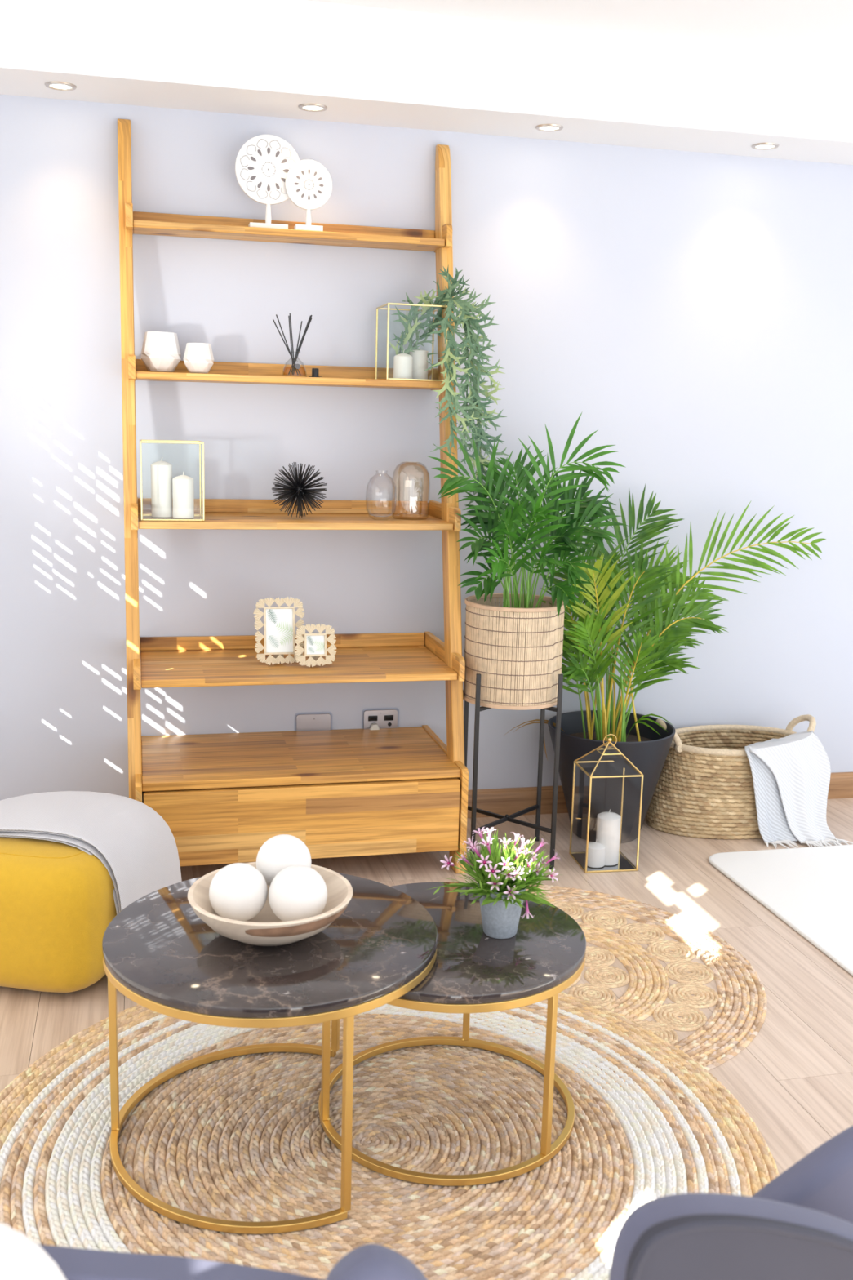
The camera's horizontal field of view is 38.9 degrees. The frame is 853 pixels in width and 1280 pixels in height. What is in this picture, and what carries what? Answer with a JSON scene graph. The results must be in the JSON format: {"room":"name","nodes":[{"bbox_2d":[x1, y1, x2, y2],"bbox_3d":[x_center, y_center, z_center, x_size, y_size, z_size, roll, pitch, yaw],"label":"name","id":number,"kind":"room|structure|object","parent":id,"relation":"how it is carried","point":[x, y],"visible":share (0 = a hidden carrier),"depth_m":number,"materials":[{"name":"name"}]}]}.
{"room":"living room","nodes":[
{"label":"living room","id":0,"kind":"room"},
{"bbox_2d":[0,94,852,803],"bbox_3d":[0.613,-0.607,4.088,5.300,2.670,0.120,-1,11,-13],"label":"wall","id":1,"kind":"structure","parent":0,"point":[695,308],"depth_m":3.83,"materials":[{"name":"paint"}]},
{"bbox_2d":[296,713,330,731],"bbox_3d":[-0.370,0.298,3.955,0.125,0.125,0.010,-1,11,-13],"label":"wall plate","id":2,"kind":"object","parent":1,"relation":"attached to","point":[322,722],"visible":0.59,"depth_m":3.95,"materials":[{"name":"plastic"}]},
{"bbox_2d":[363,709,397,728],"bbox_3d":[-0.152,0.288,4.004,0.126,0.126,0.013,-1,11,-13],"label":"wall plate","id":3,"kind":"object","parent":1,"relation":"attached to","point":[388,718],"visible":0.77,"depth_m":4.00,"materials":[{"name":"plastic"}]},
{"bbox_2d":[368,715,377,721],"bbox_3d":[-0.177,0.259,3.990,0.031,0.018,0.003,-1,11,-13],"label":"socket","id":4,"kind":"object","parent":3,"relation":"attached to","point":[371,718],"depth_m":3.99,"materials":[{"name":"black plastic"}]},
{"bbox_2d":[369,723,379,729],"bbox_3d":[-0.172,0.300,3.988,0.051,0.047,0.023,-1,11,-13],"label":"plug","id":5,"kind":"object","parent":3,"relation":"attached to","point":[374,726],"visible":0.34,"depth_m":3.98,"materials":[{"name":"white plastic"}]},
{"bbox_2d":[384,715,393,720],"bbox_3d":[-0.125,0.258,4.003,0.031,0.018,0.003,-1,11,-13],"label":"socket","id":6,"kind":"object","parent":3,"relation":"attached to","point":[387,717],"depth_m":4.00,"materials":[{"name":"black plastic"}]},
{"bbox_2d":[0,0,852,164],"bbox_3d":[0.737,-1.667,3.703,5.200,0.240,0.288,-1,11,-13],"label":"ceiling","id":7,"kind":"structure","parent":1,"relation":"attached to","point":[374,66],"depth_m":3.42,"materials":[{"name":"white paint"}]},
{"bbox_2d":[44,80,76,90],"bbox_3d":[-1.000,-1.515,3.299,0.084,0.009,0.084,-1,11,-13],"label":"recessed light","id":8,"kind":"object","parent":7,"relation":"in","point":[55,85],"visible":1,"depth_m":3.29,"materials":[{"name":"beige"}]},
{"bbox_2d":[297,102,327,111],"bbox_3d":[-0.326,-1.527,3.459,0.084,0.009,0.084,-1,11,-13],"label":"recessed light","id":9,"kind":"object","parent":7,"relation":"in","point":[309,107],"visible":1,"depth_m":3.46,"materials":[{"name":"beige"}]},
{"bbox_2d":[535,124,563,131],"bbox_3d":[0.369,-1.539,3.624,0.084,0.009,0.084,-1,11,-13],"label":"recessed light","id":10,"kind":"object","parent":7,"relation":"in","point":[543,127],"visible":1,"depth_m":3.62,"materials":[{"name":"beige"}]},
{"bbox_2d":[751,142,778,149],"bbox_3d":[1.063,-1.551,3.789,0.084,0.009,0.084,-1,11,-13],"label":"recessed light","id":11,"kind":"object","parent":7,"relation":"in","point":[760,145],"visible":1,"depth_m":3.78,"materials":[{"name":"beige"}]},
{"bbox_2d":[466,771,852,817],"bbox_3d":[0.647,0.552,4.247,5.200,0.096,0.014,-1,11,-13],"label":"baseboard","id":12,"kind":"structure","parent":1,"relation":"attached to","point":[509,801],"depth_m":4.17,"materials":[{"name":"brown wood"}]},
{"bbox_2d":[0,797,852,1174],"bbox_3d":[1.169,1.113,1.871,5.300,0.120,5.000,-1,11,-13],"label":"floor","id":13,"kind":"structure","parent":0,"point":[794,1079],"depth_m":2.94,"materials":[{"name":"beige wood"}]},
{"bbox_2d":[0,836,116,992],"bbox_3d":[-0.921,0.625,2.934,0.433,0.345,0.433,4,11,11],"label":"pouf","id":14,"kind":"object","parent":13,"relation":"on","point":[57,905],"visible":0.52,"depth_m":2.72,"materials":[{"name":"yellow fabric"}]},
{"bbox_2d":[0,791,182,914],"bbox_3d":[-0.958,0.590,3.002,0.722,0.385,0.339,4,11,11],"label":"throw blanket","id":15,"kind":"object","parent":14,"relation":"on","point":[136,846],"visible":0.64,"depth_m":2.91,"materials":[{"name":"white fabric"}]},
{"bbox_2d":[37,1244,427,1279],"bbox_3d":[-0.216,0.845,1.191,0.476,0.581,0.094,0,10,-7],"label":"velvet armchair","id":16,"kind":"object","parent":13,"relation":"on","point":[366,1261],"visible":0.86,"depth_m":1.14,"materials":[{"name":"fabric"}]},
{"bbox_2d":[0,1222,66,1279],"bbox_3d":[-0.420,0.626,1.015,0.255,0.237,0.165,-1,11,-13],"label":"cushion","id":17,"kind":"object","parent":16,"relation":"on","point":[21,1258],"visible":1,"depth_m":1.05,"materials":[{"name":"white fabric"}]},
{"bbox_2d":[117,118,468,873],"bbox_3d":[-0.383,-0.398,3.547,0.984,2.165,0.529,-1,11,-13],"label":"ladder shelf","id":18,"kind":"object","parent":13,"relation":"on","point":[343,793],"depth_m":3.54,"materials":[{"name":"brown wood"}]},
{"bbox_2d":[141,331,181,372],"bbox_3d":[-0.776,-0.839,3.527,0.114,0.115,0.116,-1,11,-13],"label":"ceramic vase","id":19,"kind":"object","parent":18,"relation":"on","point":[160,351],"visible":0.98,"depth_m":3.48,"materials":[{"name":"white ceramic"}]},
{"bbox_2d":[139,439,204,520],"bbox_3d":[-0.736,-0.463,3.486,0.177,0.222,0.173,-1,11,-13],"label":"glass lantern","id":20,"kind":"object","parent":18,"relation":"on","point":[201,517],"visible":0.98,"depth_m":3.44,"materials":[{"name":"gold metal"}]},
{"bbox_2d":[151,457,172,517],"bbox_3d":[-0.768,-0.444,3.499,0.060,0.172,0.060,-1,11,-13],"label":"pillar candle","id":21,"kind":"object","parent":20,"relation":"in","point":[161,471],"visible":1,"depth_m":3.48,"materials":[{"name":"white wax"}]},
{"bbox_2d":[172,471,194,518],"bbox_3d":[-0.703,-0.420,3.488,0.060,0.134,0.060,-1,11,-13],"label":"pillar candle","id":22,"kind":"object","parent":20,"relation":"in","point":[182,485],"visible":1,"depth_m":3.47,"materials":[{"name":"white wax"}]},
{"bbox_2d":[182,342,213,373],"bbox_3d":[-0.665,-0.821,3.525,0.089,0.087,0.088,-1,11,-13],"label":"ceramic vase","id":23,"kind":"object","parent":18,"relation":"on","point":[198,357],"visible":0.97,"depth_m":3.49,"materials":[{"name":"white ceramic"}]},
{"bbox_2d":[235,134,299,229],"bbox_3d":[-0.461,-1.333,3.519,0.192,0.264,0.044,-1,11,-13],"label":"decorative sculpture","id":24,"kind":"object","parent":18,"relation":"on","point":[263,163],"visible":1,"depth_m":3.51,"materials":[{"name":"white paint"}]},
{"bbox_2d":[253,596,304,665],"bbox_3d":[-0.439,-0.028,3.598,0.154,0.202,0.044,-1,11,-13],"label":"photo frame","id":25,"kind":"object","parent":18,"relation":"on","point":[278,624],"visible":0.81,"depth_m":3.59,"materials":[{"name":"beige wood"}]},
{"bbox_2d":[266,608,293,652],"bbox_3d":[-0.438,-0.028,3.597,0.083,0.131,0.018,-1,11,-13],"label":"picture","id":26,"kind":"object","parent":25,"relation":"attached to","point":[279,622],"depth_m":3.60,"materials":[{"name":"white paper"}]},
{"bbox_2d":[272,313,311,376],"bbox_3d":[-0.395,-0.870,3.563,0.102,0.183,0.074,4,11,15],"label":"reed diffuser","id":27,"kind":"object","parent":18,"relation":"on","point":[297,366],"visible":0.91,"depth_m":3.56,"materials":[{"name":"clear glass"}]},
{"bbox_2d":[271,462,327,518],"bbox_3d":[-0.378,-0.446,3.591,0.166,0.165,0.168,-1,11,-13],"label":"ornament","id":28,"kind":"object","parent":18,"relation":"on","point":[298,487],"visible":1,"depth_m":3.58,"materials":[{"name":"black paint"}]},
{"bbox_2d":[284,160,332,231],"bbox_3d":[-0.345,-1.300,3.535,0.138,0.200,0.044,-1,11,-13],"label":"disc","id":29,"kind":"object","parent":18,"relation":"on","point":[308,183],"visible":0.98,"depth_m":3.52,"materials":[{"name":"white paint"}]},
{"bbox_2d":[294,623,337,666],"bbox_3d":[-0.331,0.014,3.583,0.126,0.128,0.040,-1,11,-13],"label":"photo frame","id":30,"kind":"object","parent":18,"relation":"on","point":[315,644],"visible":1,"depth_m":3.58,"materials":[{"name":"beige wood"}]},
{"bbox_2d":[306,635,324,654],"bbox_3d":[-0.329,0.014,3.579,0.057,0.058,0.009,-1,11,-13],"label":"picture","id":31,"kind":"object","parent":30,"relation":"attached to","point":[314,643],"depth_m":3.58,"materials":[{"name":"white paper"}]},
{"bbox_2d":[365,470,396,519],"bbox_3d":[-0.136,-0.435,3.632,0.094,0.147,0.094,-1,11,-13],"label":"glass vase","id":32,"kind":"object","parent":18,"relation":"on","point":[376,470],"visible":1,"depth_m":3.63,"materials":[{"name":"clear glass"}]},
{"bbox_2d":[391,462,430,519],"bbox_3d":[-0.048,-0.459,3.701,0.118,0.173,0.118,-1,11,-13],"label":"glass vase","id":33,"kind":"object","parent":18,"relation":"on","point":[401,463],"visible":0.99,"depth_m":3.70,"materials":[{"name":"clear glass"}]},
{"bbox_2d":[375,302,448,381],"bbox_3d":[-0.047,-0.903,3.687,0.185,0.222,0.180,-1,11,-13],"label":"glass lantern","id":34,"kind":"object","parent":18,"relation":"on","point":[388,308],"visible":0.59,"depth_m":3.62,"materials":[{"name":"gold metal"}]},
{"bbox_2d":[393,349,413,378],"bbox_3d":[-0.071,-0.835,3.661,0.058,0.090,0.058,-1,11,-13],"label":"pillar candle","id":35,"kind":"object","parent":34,"relation":"in","point":[402,362],"visible":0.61,"depth_m":3.64,"materials":[{"name":"white wax"}]},
{"bbox_2d":[408,346,428,379],"bbox_3d":[-0.025,-0.851,3.716,0.058,0.104,0.058,-1,11,-13],"label":"pillar candle","id":36,"kind":"object","parent":34,"relation":"in","point":[420,357],"visible":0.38,"depth_m":3.69,"materials":[{"name":"white wax"}]},
{"bbox_2d":[389,265,509,531],"bbox_3d":[0.063,-0.715,3.609,0.382,0.791,0.211,5,11,17],"label":"hanging plant","id":37,"kind":"object","parent":18,"relation":"hanging from","point":[475,409],"visible":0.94,"depth_m":3.58,"materials":[{"name":"green plant"}]},
{"bbox_2d":[0,991,779,1279],"bbox_3d":[-0.105,0.940,2.263,1.505,0.010,1.505,7,12,26],"label":"braided rug","id":38,"kind":"object","parent":13,"relation":"on","point":[239,1138],"visible":0.76,"depth_m":2.25,"materials":[{"name":"brown wicker"}]},
{"bbox_2d":[102,872,437,1234],"bbox_3d":[-0.286,0.726,2.244,0.604,0.404,0.604,-1,11,-13],"label":"coffee table","id":39,"kind":"object","parent":38,"relation":"on","point":[157,952],"visible":0.8,"depth_m":2.07,"materials":[{"name":"stone"}]},
{"bbox_2d":[187,862,352,946],"bbox_3d":[-0.282,0.491,2.187,0.296,0.079,0.296,-1,11,-13],"label":"wooden bowl","id":40,"kind":"object","parent":39,"relation":"on","point":[265,928],"visible":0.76,"depth_m":2.10,"materials":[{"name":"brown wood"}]},
{"bbox_2d":[208,862,267,921],"bbox_3d":[-0.340,0.456,2.183,0.105,0.105,0.105,-1,11,-13],"label":"ball","id":41,"kind":"object","parent":40,"relation":"in","point":[238,891],"visible":0.91,"depth_m":2.15,"materials":[{"name":"white paint"}]},
{"bbox_2d":[256,834,311,886],"bbox_3d":[-0.268,0.417,2.264,0.103,0.103,0.103,-1,11,-13],"label":"ball","id":42,"kind":"object","parent":40,"relation":"in","point":[277,853],"visible":0.62,"depth_m":2.23,"materials":[{"name":"white paint"}]},
{"bbox_2d":[268,865,327,921],"bbox_3d":[-0.232,0.460,2.176,0.106,0.106,0.106,-1,11,-13],"label":"ball","id":43,"kind":"object","parent":40,"relation":"in","point":[297,892],"visible":0.82,"depth_m":2.14,"materials":[{"name":"white paint"}]},
{"bbox_2d":[318,881,586,1186],"bbox_3d":[0.044,0.737,2.340,0.511,0.366,0.511,-1,11,-13],"label":"side table","id":44,"kind":"object","parent":38,"relation":"on","point":[473,971],"visible":0.73,"depth_m":2.20,"materials":[{"name":"stone"}]},
{"bbox_2d":[477,884,525,938],"bbox_3d":[0.142,0.511,2.300,0.093,0.098,0.093,-1,11,-13],"label":"flower pot","id":45,"kind":"object","parent":44,"relation":"on","point":[499,922],"visible":0.6,"depth_m":2.27,"materials":[{"name":"grey stone"}]},
{"bbox_2d":[426,826,561,919],"bbox_3d":[0.135,0.432,2.283,0.263,0.160,0.260,-1,11,-13],"label":"flowering plant","id":46,"kind":"object","parent":45,"relation":"in","point":[509,872],"visible":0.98,"depth_m":2.26,"materials":[{"name":"green plant"}]},
{"bbox_2d":[463,673,563,870],"bbox_3d":[0.256,0.376,3.737,0.258,0.606,0.258,0,10,-6],"label":"plant stand","id":47,"kind":"object","parent":13,"relation":"on","point":[473,808],"visible":0.59,"depth_m":3.65,"materials":[{"name":"black metal"}]},
{"bbox_2d":[462,593,566,710],"bbox_3d":[0.265,0.030,3.674,0.306,0.302,0.306,11,14,43],"label":"planter","id":48,"kind":"object","parent":47,"relation":"on","point":[526,677],"visible":0.91,"depth_m":3.55,"materials":[{"name":"wicker"}]},
{"bbox_2d":[428,411,627,648],"bbox_3d":[0.303,-0.251,3.566,0.614,0.842,0.381,-1,11,-13],"label":"palm","id":49,"kind":"object","parent":48,"relation":"in","point":[506,526],"visible":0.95,"depth_m":3.54,"materials":[{"name":"plant"}]},
{"bbox_2d":[341,884,767,1093],"bbox_3d":[0.265,0.817,2.994,1.120,0.008,1.121,3,10,6],"label":"rug","id":50,"kind":"object","parent":13,"relation":"on","point":[716,1040],"visible":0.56,"depth_m":2.96,"materials":[{"name":"wicker"}]},
{"bbox_2d":[568,733,643,873],"bbox_3d":[0.547,0.487,3.708,0.188,0.413,0.174,-1,11,-13],"label":"lantern","id":51,"kind":"object","parent":13,"relation":"on","point":[624,864],"visible":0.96,"depth_m":3.68,"materials":[{"name":"gold metal"}]},
{"bbox_2d":[585,839,605,867],"bbox_3d":[0.519,0.650,3.705,0.060,0.082,0.060,-1,11,-13],"label":"pillar candle","id":52,"kind":"object","parent":51,"relation":"in","point":[596,852],"visible":0.92,"depth_m":3.68,"materials":[{"name":"white wax"}]},
{"bbox_2d":[595,808,621,866],"bbox_3d":[0.560,0.603,3.723,0.072,0.170,0.072,-1,11,-13],"label":"pillar candle","id":53,"kind":"object","parent":51,"relation":"in","point":[608,824],"visible":0.94,"depth_m":3.69,"materials":[{"name":"white wax"}]},
{"bbox_2d":[547,710,675,843],"bbox_3d":[0.600,0.460,3.983,0.414,0.368,0.414,-1,11,-13],"label":"plant pot","id":54,"kind":"object","parent":13,"relation":"on","point":[649,757],"visible":0.73,"depth_m":3.85,"materials":[{"name":"black plastic"}]},
{"bbox_2d":[503,484,826,759],"bbox_3d":[0.789,-0.011,3.932,1.015,0.979,0.385,-2,11,-16],"label":"areca palm","id":55,"kind":"object","parent":54,"relation":"in","point":[663,638],"visible":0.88,"depth_m":3.85,"materials":[{"name":"plant"}]},
{"bbox_2d":[608,1125,852,1279],"bbox_3d":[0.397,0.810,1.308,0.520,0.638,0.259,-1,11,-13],"label":"velvet armchair","id":56,"kind":"object","parent":13,"relation":"on","point":[799,1225],"visible":1,"depth_m":1.12,"materials":[{"name":"fabric"}]},
{"bbox_2d":[645,714,816,839],"bbox_3d":[1.048,0.445,4.129,0.605,0.372,0.371,-1,11,-13],"label":"woven basket","id":57,"kind":"object","parent":13,"relation":"on","point":[704,788],"visible":0.65,"depth_m":3.98,"materials":[{"name":"wicker"}]},
{"bbox_2d":[744,729,852,848],"bbox_3d":[1.230,0.493,3.979,0.343,0.337,0.313,10,13,37],"label":"throw blanket","id":58,"kind":"object","parent":57,"relation":"on","point":[791,774],"visible":0.98,"depth_m":3.98,"materials":[{"name":"white fabric"}]},
{"bbox_2d":[708,844,852,975],"bbox_3d":[2.096,0.910,2.741,1.887,0.010,2.709,-1,11,-13],"label":"rug","id":59,"kind":"object","parent":13,"relation":"on","point":[810,890],"visible":1,"depth_m":3.56,"materials":[{"name":"white fabric"}]},
{"bbox_2d":[306,0,852,57],"bbox_3d":[1.235,-1.404,1.408,5.300,0.100,5.000,-1,11,-13],"label":"ceiling","id":60,"kind":"structure","parent":0,"point":[816,27],"depth_m":3.34,"materials":[{"name":"white paint"}]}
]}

